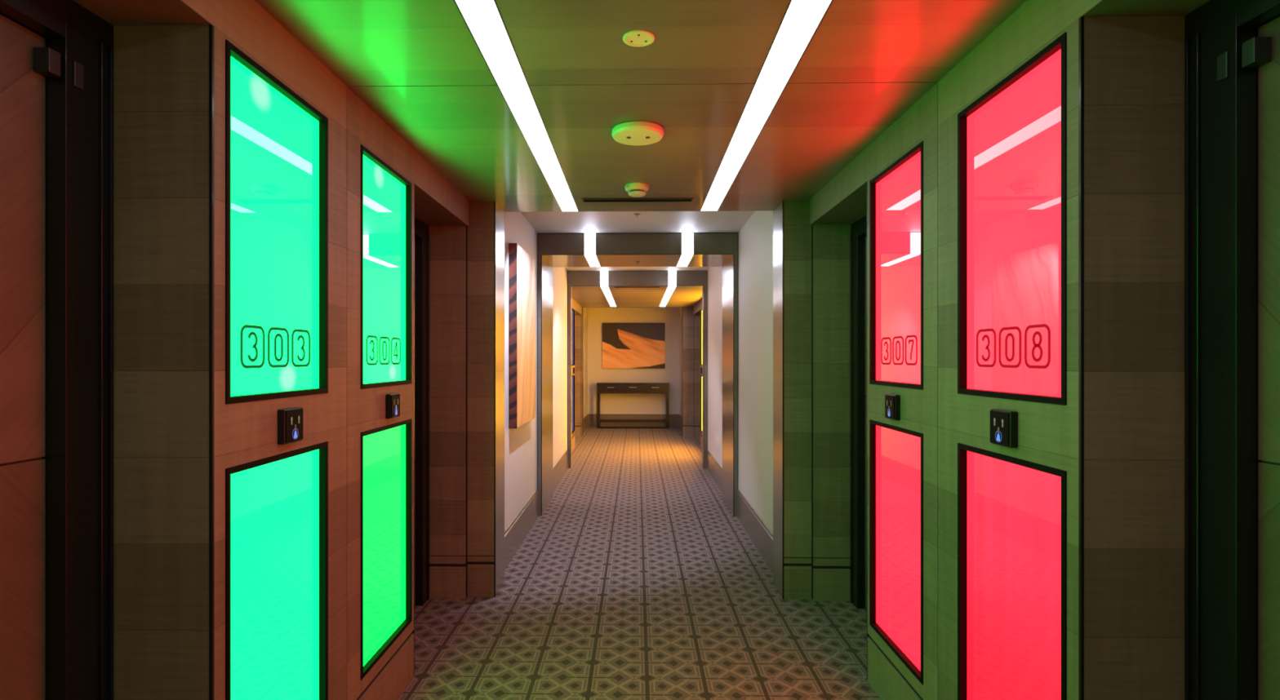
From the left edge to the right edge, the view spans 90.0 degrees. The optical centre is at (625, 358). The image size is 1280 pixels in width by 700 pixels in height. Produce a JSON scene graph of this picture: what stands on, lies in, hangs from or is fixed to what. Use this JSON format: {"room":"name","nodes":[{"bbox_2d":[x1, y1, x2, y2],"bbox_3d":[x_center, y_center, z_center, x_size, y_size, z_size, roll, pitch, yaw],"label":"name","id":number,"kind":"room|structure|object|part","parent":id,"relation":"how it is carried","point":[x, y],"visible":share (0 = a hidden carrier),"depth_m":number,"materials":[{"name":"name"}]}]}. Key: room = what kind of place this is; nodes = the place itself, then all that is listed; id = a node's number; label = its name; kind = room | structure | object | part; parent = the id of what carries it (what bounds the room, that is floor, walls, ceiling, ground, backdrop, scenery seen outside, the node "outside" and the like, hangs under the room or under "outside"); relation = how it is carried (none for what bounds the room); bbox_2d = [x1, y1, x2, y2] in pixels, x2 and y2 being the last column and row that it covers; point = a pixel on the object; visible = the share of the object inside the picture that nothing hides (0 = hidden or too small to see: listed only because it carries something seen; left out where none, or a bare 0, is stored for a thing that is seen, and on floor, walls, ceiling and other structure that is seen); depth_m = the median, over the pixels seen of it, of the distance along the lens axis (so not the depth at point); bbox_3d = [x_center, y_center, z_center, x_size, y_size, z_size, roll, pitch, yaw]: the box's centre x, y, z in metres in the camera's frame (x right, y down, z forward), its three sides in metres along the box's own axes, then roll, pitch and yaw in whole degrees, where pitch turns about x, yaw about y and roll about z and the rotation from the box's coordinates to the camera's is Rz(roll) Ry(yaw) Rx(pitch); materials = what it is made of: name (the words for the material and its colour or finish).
{"room":"hotel corridor","nodes":[
{"label":"hotel corridor","id":0,"kind":"room"},
{"bbox_2d":[73,0,212,26],"bbox_3d":[-1.212,-0.845,1.016,0.500,0.149,0.930,0,0,1],"label":"wall","id":1,"kind":"structure","parent":0,"point":[116,12],"depth_m":1.43,"materials":[{"name":"brown wood"}]},
{"bbox_2d":[113,0,414,699],"bbox_3d":[-1.217,0.240,2.152,0.550,2.319,1.342,0,0,1],"label":"wall","id":2,"kind":"structure","parent":0,"point":[176,436],"depth_m":1.48,"materials":[{"name":"brown wood"}]},
{"bbox_2d":[0,0,113,699],"bbox_3d":[-1.353,0.315,1.019,0.362,2.170,0.930,0,0,1],"label":"door","id":3,"kind":"structure","parent":2,"relation":"in","point":[56,56],"depth_m":1.36,"materials":[{"name":"brown wood"}]},
{"bbox_2d":[225,39,328,404],"bbox_3d":[-0.961,-0.326,1.776,0.029,0.870,0.502,0,0,1],"label":"lightbox","id":4,"kind":"object","parent":2,"relation":"attached to","point":[277,142],"visible":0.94,"depth_m":1.75,"materials":[{"name":"green glass"}]},
{"bbox_2d":[225,441,328,699],"bbox_3d":[-0.961,0.703,1.776,0.029,0.879,0.502,0,0,1],"label":"lightbox","id":5,"kind":"object","parent":2,"relation":"attached to","point":[277,506],"visible":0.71,"depth_m":1.78,"materials":[{"name":"green glass"}]},
{"bbox_2d":[277,407,302,444],"bbox_3d":[-0.936,0.188,1.792,0.025,0.096,0.096,0,0,1],"label":"panel","id":6,"kind":"object","parent":2,"relation":"attached to","point":[290,420],"visible":1,"depth_m":1.77,"materials":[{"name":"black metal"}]},
{"bbox_3d":[-0.927,0.188,1.792,0.004,0.088,0.088,0,0,1],"label":"plate","id":7,"kind":"part","parent":6,"relation":"part of","materials":[{"name":"black plastic"}]},
{"bbox_3d":[-0.946,0.315,2.147,0.007,2.170,1.342,0,0,1],"label":"corner trim","id":8,"kind":"part","parent":2,"relation":"part of","materials":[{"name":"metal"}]},
{"bbox_2d":[360,419,412,680],"bbox_3d":[-0.948,0.703,2.525,0.029,0.879,0.509,0,0,1],"label":"lightbox","id":9,"kind":"object","parent":2,"relation":"attached to","point":[386,451],"visible":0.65,"depth_m":2.52,"materials":[{"name":"green glass"}]},
{"bbox_2d":[360,144,412,389],"bbox_3d":[-0.948,-0.326,2.525,0.029,0.870,0.509,0,0,1],"label":"lightbox","id":10,"kind":"object","parent":2,"relation":"attached to","point":[386,195],"visible":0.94,"depth_m":2.52,"materials":[{"name":"green glass"}]},
{"bbox_2d":[386,393,399,418],"bbox_3d":[-0.923,0.188,2.542,0.025,0.096,0.096,0,0,1],"label":"panel","id":11,"kind":"object","parent":2,"relation":"attached to","point":[393,400],"visible":1,"depth_m":2.51,"materials":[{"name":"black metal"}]},
{"bbox_3d":[-0.914,0.188,2.541,0.004,0.088,0.088,0,0,1],"label":"plate","id":12,"kind":"part","parent":11,"relation":"part of","materials":[{"name":"black plastic"}]},
{"bbox_2d":[414,217,430,606],"bbox_3d":[-1.314,0.315,3.283,0.362,2.170,0.920,0,0,1],"label":"door","id":13,"kind":"structure","parent":2,"relation":"in","point":[422,318],"depth_m":3.62,"materials":[{"name":"black wood"}]},
{"bbox_2d":[413,149,469,226],"bbox_3d":[-1.173,-0.845,3.281,0.500,0.149,0.920,0,0,1],"label":"wall","id":14,"kind":"structure","parent":0,"point":[437,202],"depth_m":3.27,"materials":[{"name":"brown wood"}]},
{"bbox_2d":[429,201,504,599],"bbox_3d":[-1.137,0.240,3.872,0.752,2.319,0.296,0,0,1],"label":"wall","id":15,"kind":"structure","parent":0,"point":[467,264],"depth_m":3.75,"materials":[{"name":"brown wood"}]},
{"bbox_2d":[504,212,567,530],"bbox_3d":[-1.029,0.144,6.079,0.500,2.512,4.120,0,0,1],"label":"wall","id":16,"kind":"structure","parent":0,"point":[521,442],"depth_m":5.31,"materials":[{"name":"white paint"}]},
{"bbox_2d":[504,488,538,570],"bbox_3d":[-0.793,1.278,4.850,0.014,0.245,1.670,0,0,1],"label":"baseboard","id":17,"kind":"structure","parent":16,"relation":"attached to","point":[518,529],"depth_m":4.78,"materials":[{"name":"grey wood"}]},
{"bbox_2d":[508,243,535,428],"bbox_3d":[-0.772,-0.155,4.814,0.057,1.279,0.800,0,0,1],"label":"picture","id":18,"kind":"object","parent":16,"relation":"attached to","point":[522,266],"visible":1,"depth_m":4.61},
{"bbox_2d":[552,449,568,493],"bbox_3d":[-0.751,1.278,7.284,0.014,0.245,1.700,0,0,1],"label":"baseboard","id":19,"kind":"structure","parent":16,"relation":"attached to","point":[561,468],"depth_m":7.28,"materials":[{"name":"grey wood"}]},
{"bbox_2d":[570,286,572,467],"bbox_3d":[-1.029,0.240,8.239,0.655,2.319,0.160,0,0,1],"label":"wall","id":20,"kind":"structure","parent":0,"point":[571,286],"depth_m":8.20,"materials":[{"name":"brown wood"}]},
{"bbox_2d":[572,297,575,450],"bbox_3d":[-1.089,0.240,9.521,0.550,2.319,1.242,0,0,1],"label":"wall","id":21,"kind":"structure","parent":0,"point":[573,300],"depth_m":10.14,"materials":[{"name":"brown wood"}]},
{"bbox_2d":[572,375,574,433],"bbox_3d":[-0.820,0.703,9.836,0.029,0.879,0.489,0,0,1],"label":"lightbox","id":22,"kind":"object","parent":21,"relation":"attached to","point":[573,376],"visible":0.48,"depth_m":10.06,"materials":[{"name":"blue glass"}]},
{"bbox_3d":[-0.830,0.703,9.836,0.005,0.847,0.457,0,0,1],"label":"glass panel","id":23,"kind":"part","parent":22,"relation":"part of","materials":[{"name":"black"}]},
{"bbox_2d":[572,308,574,365],"bbox_3d":[-0.820,-0.326,9.836,0.029,0.870,0.489,0,0,1],"label":"lightbox","id":24,"kind":"object","parent":21,"relation":"attached to","point":[573,310],"visible":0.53,"depth_m":10.06,"materials":[{"name":"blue glass"}]},
{"bbox_3d":[-0.830,-0.326,9.836,0.005,0.838,0.457,0,0,1],"label":"glass panel","id":25,"kind":"part","parent":24,"relation":"part of","materials":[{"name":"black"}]},
{"bbox_3d":[-0.817,0.315,9.516,0.007,2.170,1.242,0,0,1],"label":"corner trim","id":26,"kind":"part","parent":21,"relation":"part of","materials":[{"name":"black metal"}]},
{"bbox_2d":[574,300,582,315],"bbox_3d":[-1.042,-0.845,10.765,0.500,0.149,1.250,0,0,1],"label":"wall","id":27,"kind":"structure","parent":0,"point":[578,308],"depth_m":10.71,"materials":[{"name":"brown wood"}]},
{"bbox_2d":[575,306,583,437],"bbox_3d":[-1.076,0.240,11.530,0.606,2.319,0.281,0,0,1],"label":"wall","id":28,"kind":"structure","parent":0,"point":[579,318],"depth_m":11.39,"materials":[{"name":"brown wood"}]},
{"bbox_2d":[583,307,587,417],"bbox_3d":[-0.989,0.144,12.369,0.390,2.512,1.400,0,0,1],"label":"wall","id":29,"kind":"structure","parent":0,"point":[585,309],"depth_m":12.62,"materials":[{"name":"white paint"}]},
{"bbox_2d":[583,414,587,432],"bbox_3d":[-0.787,1.269,12.364,0.014,0.262,1.376,0,0,1],"label":"baseboard","id":30,"kind":"structure","parent":29,"relation":"attached to","point":[585,419],"depth_m":12.44,"materials":[{"name":"brown wood"}]},
{"bbox_2d":[587,307,679,414],"bbox_3d":[0.230,0.144,13.198,6.400,2.512,0.300,0,0,1],"label":"wall","id":31,"kind":"structure","parent":0,"point":[610,403],"depth_m":13.05,"materials":[{"name":"white paint"}]},
{"bbox_2d":[587,413,679,426],"bbox_3d":[0.158,1.269,13.042,1.880,0.262,0.014,0,0,1],"label":"baseboard","id":32,"kind":"structure","parent":31,"relation":"attached to","point":[673,420],"depth_m":13.03,"materials":[{"name":"brown wood"}]},
{"bbox_2d":[602,323,665,368],"bbox_3d":[0.160,-0.258,13.026,1.275,0.925,0.044,0,0,1],"label":"picture","id":33,"kind":"object","parent":31,"relation":"attached to","point":[624,345],"visible":1,"depth_m":13.00},
{"bbox_2d":[571,286,702,306],"bbox_3d":[0.171,-0.949,9.769,2.600,0.060,3.260,0,0,1],"label":"ceiling","id":34,"kind":"structure","parent":0,"point":[585,296],"depth_m":9.52,"materials":[{"name":"paint"}]},
{"bbox_2d":[600,271,616,306],"bbox_3d":[-0.246,-1.014,9.765,0.107,0.192,3.281,0,0,1],"label":"ceiling light","id":35,"kind":"object","parent":34,"relation":"attached to","point":[603,275],"visible":0.94,"depth_m":8.42,"materials":[{"name":"white"}]},
{"bbox_2d":[613,286,660,288],"bbox_3d":[0.144,-0.927,8.249,0.598,0.021,0.098,0,0,1],"label":"ceiling vent","id":36,"kind":"object","parent":34,"relation":"in","point":[614,286],"visible":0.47,"depth_m":8.21,"materials":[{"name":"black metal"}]},
{"bbox_2d":[659,271,676,306],"bbox_3d":[0.618,-1.014,9.750,0.110,0.192,3.281,0,0,1],"label":"ceiling light","id":37,"kind":"object","parent":34,"relation":"attached to","point":[672,275],"visible":0.94,"depth_m":8.30,"materials":[{"name":"white plastic"}]},
{"bbox_2d":[520,210,755,271],"bbox_3d":[0.106,-1.142,6.059,2.600,0.060,4.120,0,0,1],"label":"ceiling","id":38,"kind":"structure","parent":0,"point":[702,221],"depth_m":5.23,"materials":[{"name":"white paint"}]},
{"bbox_2d":[583,233,600,266],"bbox_3d":[-0.311,-1.014,6.051,0.107,0.192,0.752,0,0,1],"label":"ceiling light","id":39,"kind":"object","parent":38,"relation":"attached to","point":[589,239],"visible":0.82,"depth_m":5.68,"materials":[{"name":"white"}]},
{"bbox_2d":[675,233,693,266],"bbox_3d":[0.553,-1.014,6.036,0.110,0.192,0.752,0,0,1],"label":"ceiling light","id":40,"kind":"object","parent":38,"relation":"attached to","point":[687,239],"visible":0.79,"depth_m":5.66,"materials":[{"name":"white"}]},
{"bbox_2d":[397,426,880,699],"bbox_3d":[0.094,1.425,5.374,6.400,0.050,15.950,0,0,1],"label":"floor","id":41,"kind":"structure","parent":0,"point":[637,580],"depth_m":3.51,"materials":[{"name":"carpet"}]},
{"bbox_2d":[596,382,669,428],"bbox_3d":[0.145,0.945,12.869,1.450,0.910,0.300,0,0,1],"label":"console table","id":42,"kind":"object","parent":41,"relation":"on","point":[602,388],"visible":1,"depth_m":12.74,"materials":[{"name":"brown paint"}]},
{"bbox_3d":[-0.547,0.959,12.777,0.050,0.882,0.050,0,0,1],"label":"leg","id":43,"kind":"part","parent":42,"relation":"part of","materials":[{"name":"brown paint"}]},
{"bbox_3d":[-0.301,0.607,12.752,0.431,0.162,0.013,0,0,1],"label":"drawer","id":44,"kind":"part","parent":42,"relation":"part of","materials":[{"name":"brown paint"}]},
{"bbox_3d":[0.143,1.383,12.764,1.330,0.035,0.040,0,0,1],"label":"rail","id":45,"kind":"part","parent":42,"relation":"part of","materials":[{"name":"brown paint"}]},
{"bbox_3d":[0.142,0.607,12.744,0.431,0.162,0.013,0,0,1],"label":"drawer","id":46,"kind":"part","parent":42,"relation":"part of","materials":[{"name":"brown paint"}]},
{"bbox_3d":[0.586,0.607,12.736,0.431,0.162,0.013,0,0,1],"label":"drawer","id":47,"kind":"part","parent":42,"relation":"part of","materials":[{"name":"brown paint"}]},
{"bbox_3d":[0.833,0.959,12.752,0.050,0.882,0.050,0,0,1],"label":"leg","id":48,"kind":"part","parent":42,"relation":"part of","materials":[{"name":"brown paint"}]},
{"bbox_2d":[254,0,1026,212],"bbox_3d":[0.018,-0.949,1.000,2.600,0.060,6.000,0,0,1],"label":"ceiling","id":49,"kind":"structure","parent":0,"point":[417,64],"depth_m":2.12,"materials":[{"name":"brown wood"}]},
{"bbox_2d":[453,0,578,212],"bbox_3d":[-0.398,-0.927,1.057,0.107,0.019,5.900,0,0,1],"label":"recessed light","id":50,"kind":"object","parent":49,"relation":"in","point":[483,19],"visible":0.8,"depth_m":2.14,"materials":[{"name":"white"}]},
{"bbox_2d":[624,182,648,197],"bbox_3d":[0.059,-0.891,3.400,0.130,0.056,0.130,0,0,1],"label":"smoke detector","id":51,"kind":"object","parent":49,"relation":"attached to","point":[635,189],"visible":1,"depth_m":3.36,"materials":[{"name":"white plastic"}]},
{"bbox_2d":[612,120,663,145],"bbox_3d":[0.048,-0.901,2.575,0.208,0.035,0.208,0,0,1],"label":"smoke detector","id":52,"kind":"object","parent":49,"relation":"attached to","point":[633,132],"visible":1,"depth_m":2.53,"materials":[{"name":"white plastic"}]},
{"bbox_2d":[582,197,693,202],"bbox_3d":[0.070,-0.927,3.707,0.644,0.021,0.093,0,0,1],"label":"ceiling vent","id":53,"kind":"object","parent":49,"relation":"in","point":[602,199],"visible":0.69,"depth_m":3.72,"materials":[{"name":"black metal"}]},
{"bbox_3d":[0.070,-0.927,3.720,0.628,0.013,0.006,0,0,1],"label":"blade","id":54,"kind":"part","parent":53,"relation":"part of","materials":[{"name":"black metal"}]},
{"bbox_3d":[0.070,-0.927,3.694,0.628,0.013,0.006,0,0,1],"label":"blade","id":55,"kind":"part","parent":53,"relation":"part of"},
{"bbox_2d":[622,29,654,46],"bbox_3d":[0.037,-0.916,1.835,0.092,0.005,0.092,0,0,1],"label":"sprinkler cover","id":56,"kind":"object","parent":49,"relation":"attached to","point":[638,37],"visible":1,"depth_m":1.83,"materials":[{"name":"white plastic"}]},
{"bbox_2d":[700,0,833,211],"bbox_3d":[0.466,-0.927,1.042,0.110,0.019,5.900,0,0,1],"label":"recessed light","id":57,"kind":"object","parent":49,"relation":"in","point":[802,19],"visible":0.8,"depth_m":2.14,"materials":[{"name":"white"}]},
{"bbox_2d":[680,307,681,416],"bbox_3d":[1.350,0.144,12.328,0.530,2.512,1.400,0,0,1],"label":"wall","id":58,"kind":"structure","parent":0,"point":[680,308],"depth_m":12.58,"materials":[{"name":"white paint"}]},
{"bbox_2d":[679,414,681,431],"bbox_3d":[1.078,1.269,12.331,0.014,0.262,1.376,0,0,1],"label":"baseboard","id":59,"kind":"structure","parent":58,"relation":"attached to","point":[680,416],"depth_m":12.61,"materials":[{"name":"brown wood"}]},
{"bbox_2d":[681,306,700,437],"bbox_3d":[1.405,0.240,11.487,0.792,2.319,0.281,0,0,1],"label":"wall","id":60,"kind":"structure","parent":0,"point":[691,323],"depth_m":11.38,"materials":[{"name":"brown wood"}]},
{"bbox_2d":[693,300,700,315],"bbox_3d":[1.437,-0.845,10.722,0.500,0.149,1.250,0,0,1],"label":"wall","id":61,"kind":"structure","parent":0,"point":[696,308],"depth_m":10.71,"materials":[{"name":"brown wood"}]},
{"bbox_2d":[582,306,682,307],"bbox_3d":[0.201,-1.016,11.523,3.200,0.193,0.250,0,0,1],"label":"trim","id":62,"kind":"structure","parent":61,"relation":"attached to","point":[583,307],"depth_m":11.49,"materials":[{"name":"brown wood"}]},
{"bbox_2d":[700,298,702,448],"bbox_3d":[1.440,0.240,9.476,0.550,2.319,1.242,0,0,1],"label":"wall","id":63,"kind":"structure","parent":0,"point":[701,299],"depth_m":9.99,"materials":[{"name":"brown wood"}]},
{"bbox_2d":[700,375,702,432],"bbox_3d":[1.183,0.703,9.801,0.029,0.879,0.489,0,0,1],"label":"lightbox","id":64,"kind":"object","parent":63,"relation":"attached to","point":[700,375],"visible":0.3,"depth_m":10.03,"materials":[{"name":"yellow glass"}]},
{"bbox_2d":[700,309,702,365],"bbox_3d":[1.183,-0.326,9.801,0.029,0.870,0.489,0,0,1],"label":"lightbox","id":65,"kind":"object","parent":63,"relation":"attached to","point":[701,309],"visible":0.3,"depth_m":10.03,"materials":[{"name":"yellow glass"}]},
{"bbox_2d":[702,286,703,468],"bbox_3d":[1.316,0.240,8.198,0.655,2.319,0.160,0,0,1],"label":"wall","id":66,"kind":"structure","parent":0,"point":[703,286],"depth_m":8.16,"materials":[{"name":"brown wood"}]},
{"bbox_2d":[567,271,707,469],"bbox_3d":[0.142,0.144,8.128,2.590,2.512,0.022,0,0,1],"label":"trim","id":67,"kind":"structure","parent":66,"relation":"attached to","point":[575,278],"depth_m":8.12,"materials":[{"name":"grey metal"}]},
{"bbox_2d":[707,210,773,533],"bbox_3d":[1.251,0.144,6.039,0.500,2.512,4.120,0,0,1],"label":"wall","id":68,"kind":"structure","parent":0,"point":[755,238],"depth_m":5.00,"materials":[{"name":"white paint"}]},
{"bbox_2d":[537,232,737,516],"bbox_3d":[0.110,0.144,6.043,2.598,2.512,0.752,0,0,1],"label":"trim","id":69,"kind":"structure","parent":68,"relation":"attached to","point":[617,249],"depth_m":5.72,"materials":[{"name":"grey metal"}]},
{"bbox_2d":[706,449,722,493],"bbox_3d":[1.015,1.278,7.253,0.014,0.245,1.700,0,0,1],"label":"baseboard","id":70,"kind":"structure","parent":68,"relation":"attached to","point":[715,470],"depth_m":7.25,"materials":[{"name":"brown wood"}]},
{"bbox_2d":[736,488,773,573],"bbox_3d":[0.972,1.278,4.819,0.014,0.245,1.670,0,0,1],"label":"baseboard","id":71,"kind":"structure","parent":68,"relation":"attached to","point":[762,537],"depth_m":4.72,"materials":[{"name":"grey wood"}]},
{"bbox_2d":[773,200,850,601],"bbox_3d":[1.290,0.240,3.830,0.754,2.319,0.296,0,0,1],"label":"wall","id":72,"kind":"structure","parent":0,"point":[811,265],"depth_m":3.72,"materials":[{"name":"brown wood"}]},
{"bbox_3d":[1.138,0.240,3.704,0.454,2.319,0.039,0,0,1],"label":"corner trim","id":73,"kind":"part","parent":72,"relation":"part of","materials":[{"name":"black metal"}]},
{"bbox_2d":[809,147,866,225],"bbox_3d":[1.307,-0.845,3.238,0.500,0.149,0.920,0,0,1],"label":"wall","id":74,"kind":"structure","parent":0,"point":[842,200],"depth_m":3.24,"materials":[{"name":"brown wood"}]},
{"bbox_2d":[866,0,1185,699],"bbox_3d":[1.312,0.240,2.107,0.550,2.319,1.342,0,0,1],"label":"wall","id":75,"kind":"structure","parent":0,"point":[1118,437],"depth_m":1.44,"materials":[{"name":"brown wood"}]},
{"bbox_2d":[849,214,866,609],"bbox_3d":[1.448,0.315,3.235,0.362,2.170,0.920,0,0,1],"label":"door","id":76,"kind":"structure","parent":75,"relation":"in","point":[858,595],"depth_m":3.57,"materials":[{"name":"black wood"}]},
{"bbox_2d":[884,394,900,420],"bbox_3d":[1.031,0.188,2.477,0.025,0.096,0.096,0,0,1],"label":"panel","id":77,"kind":"object","parent":75,"relation":"attached to","point":[892,402],"visible":1,"depth_m":2.44,"materials":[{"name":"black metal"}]},
{"bbox_3d":[1.022,0.188,2.478,0.004,0.088,0.088,0,0,1],"label":"plate","id":78,"kind":"part","parent":77,"relation":"part of","materials":[{"name":"black plastic"}]},
{"bbox_2d":[869,419,923,685],"bbox_3d":[1.055,0.703,2.490,0.029,0.879,0.509,0,0,1],"label":"lightbox","id":79,"kind":"object","parent":75,"relation":"attached to","point":[895,453],"visible":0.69,"depth_m":2.51,"materials":[{"name":"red glass"}]},
{"bbox_2d":[869,141,923,390],"bbox_3d":[1.055,-0.326,2.490,0.029,0.870,0.509,0,0,1],"label":"lightbox","id":80,"kind":"object","parent":75,"relation":"attached to","point":[896,193],"visible":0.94,"depth_m":2.51,"materials":[{"name":"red glass"}]},
{"bbox_3d":[1.040,0.315,2.112,0.007,2.170,1.342,0,0,1],"label":"corner trim","id":81,"kind":"part","parent":75,"relation":"part of","materials":[{"name":"black metal"}]},
{"bbox_2d":[990,408,1017,448],"bbox_3d":[1.018,0.188,1.728,0.025,0.096,0.096,0,0,1],"label":"panel","id":82,"kind":"object","parent":75,"relation":"attached to","point":[1003,424],"visible":1,"depth_m":1.70,"materials":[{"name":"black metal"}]},
{"bbox_3d":[1.009,0.188,1.728,0.004,0.088,0.088,0,0,1],"label":"plate","id":83,"kind":"part","parent":82,"relation":"part of","materials":[{"name":"black plastic"}]},
{"bbox_2d":[957,31,1066,405],"bbox_3d":[1.042,-0.326,1.741,0.029,0.870,0.502,0,0,1],"label":"lightbox","id":84,"kind":"object","parent":75,"relation":"attached to","point":[1012,139],"visible":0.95,"depth_m":1.72,"materials":[{"name":"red glass"}]},
{"bbox_2d":[957,443,1066,699],"bbox_3d":[1.042,0.703,1.741,0.029,0.879,0.502,0,0,1],"label":"lightbox","id":85,"kind":"object","parent":75,"relation":"attached to","point":[1012,512],"visible":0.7,"depth_m":1.75,"materials":[{"name":"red glass"}]},
{"bbox_2d":[1184,0,1279,699],"bbox_3d":[1.408,0.315,0.971,0.362,2.170,0.930,0,0,1],"label":"door","id":86,"kind":"structure","parent":75,"relation":"in","point":[1232,47],"depth_m":1.32,"materials":[{"name":"black metal"}]},
{"bbox_2d":[1080,0,1209,17],"bbox_3d":[1.267,-0.845,0.973,0.500,0.149,0.930,0,0,1],"label":"wall","id":87,"kind":"structure","parent":0,"point":[1089,8],"depth_m":1.41,"materials":[{"name":"brown wood"}]}
]}

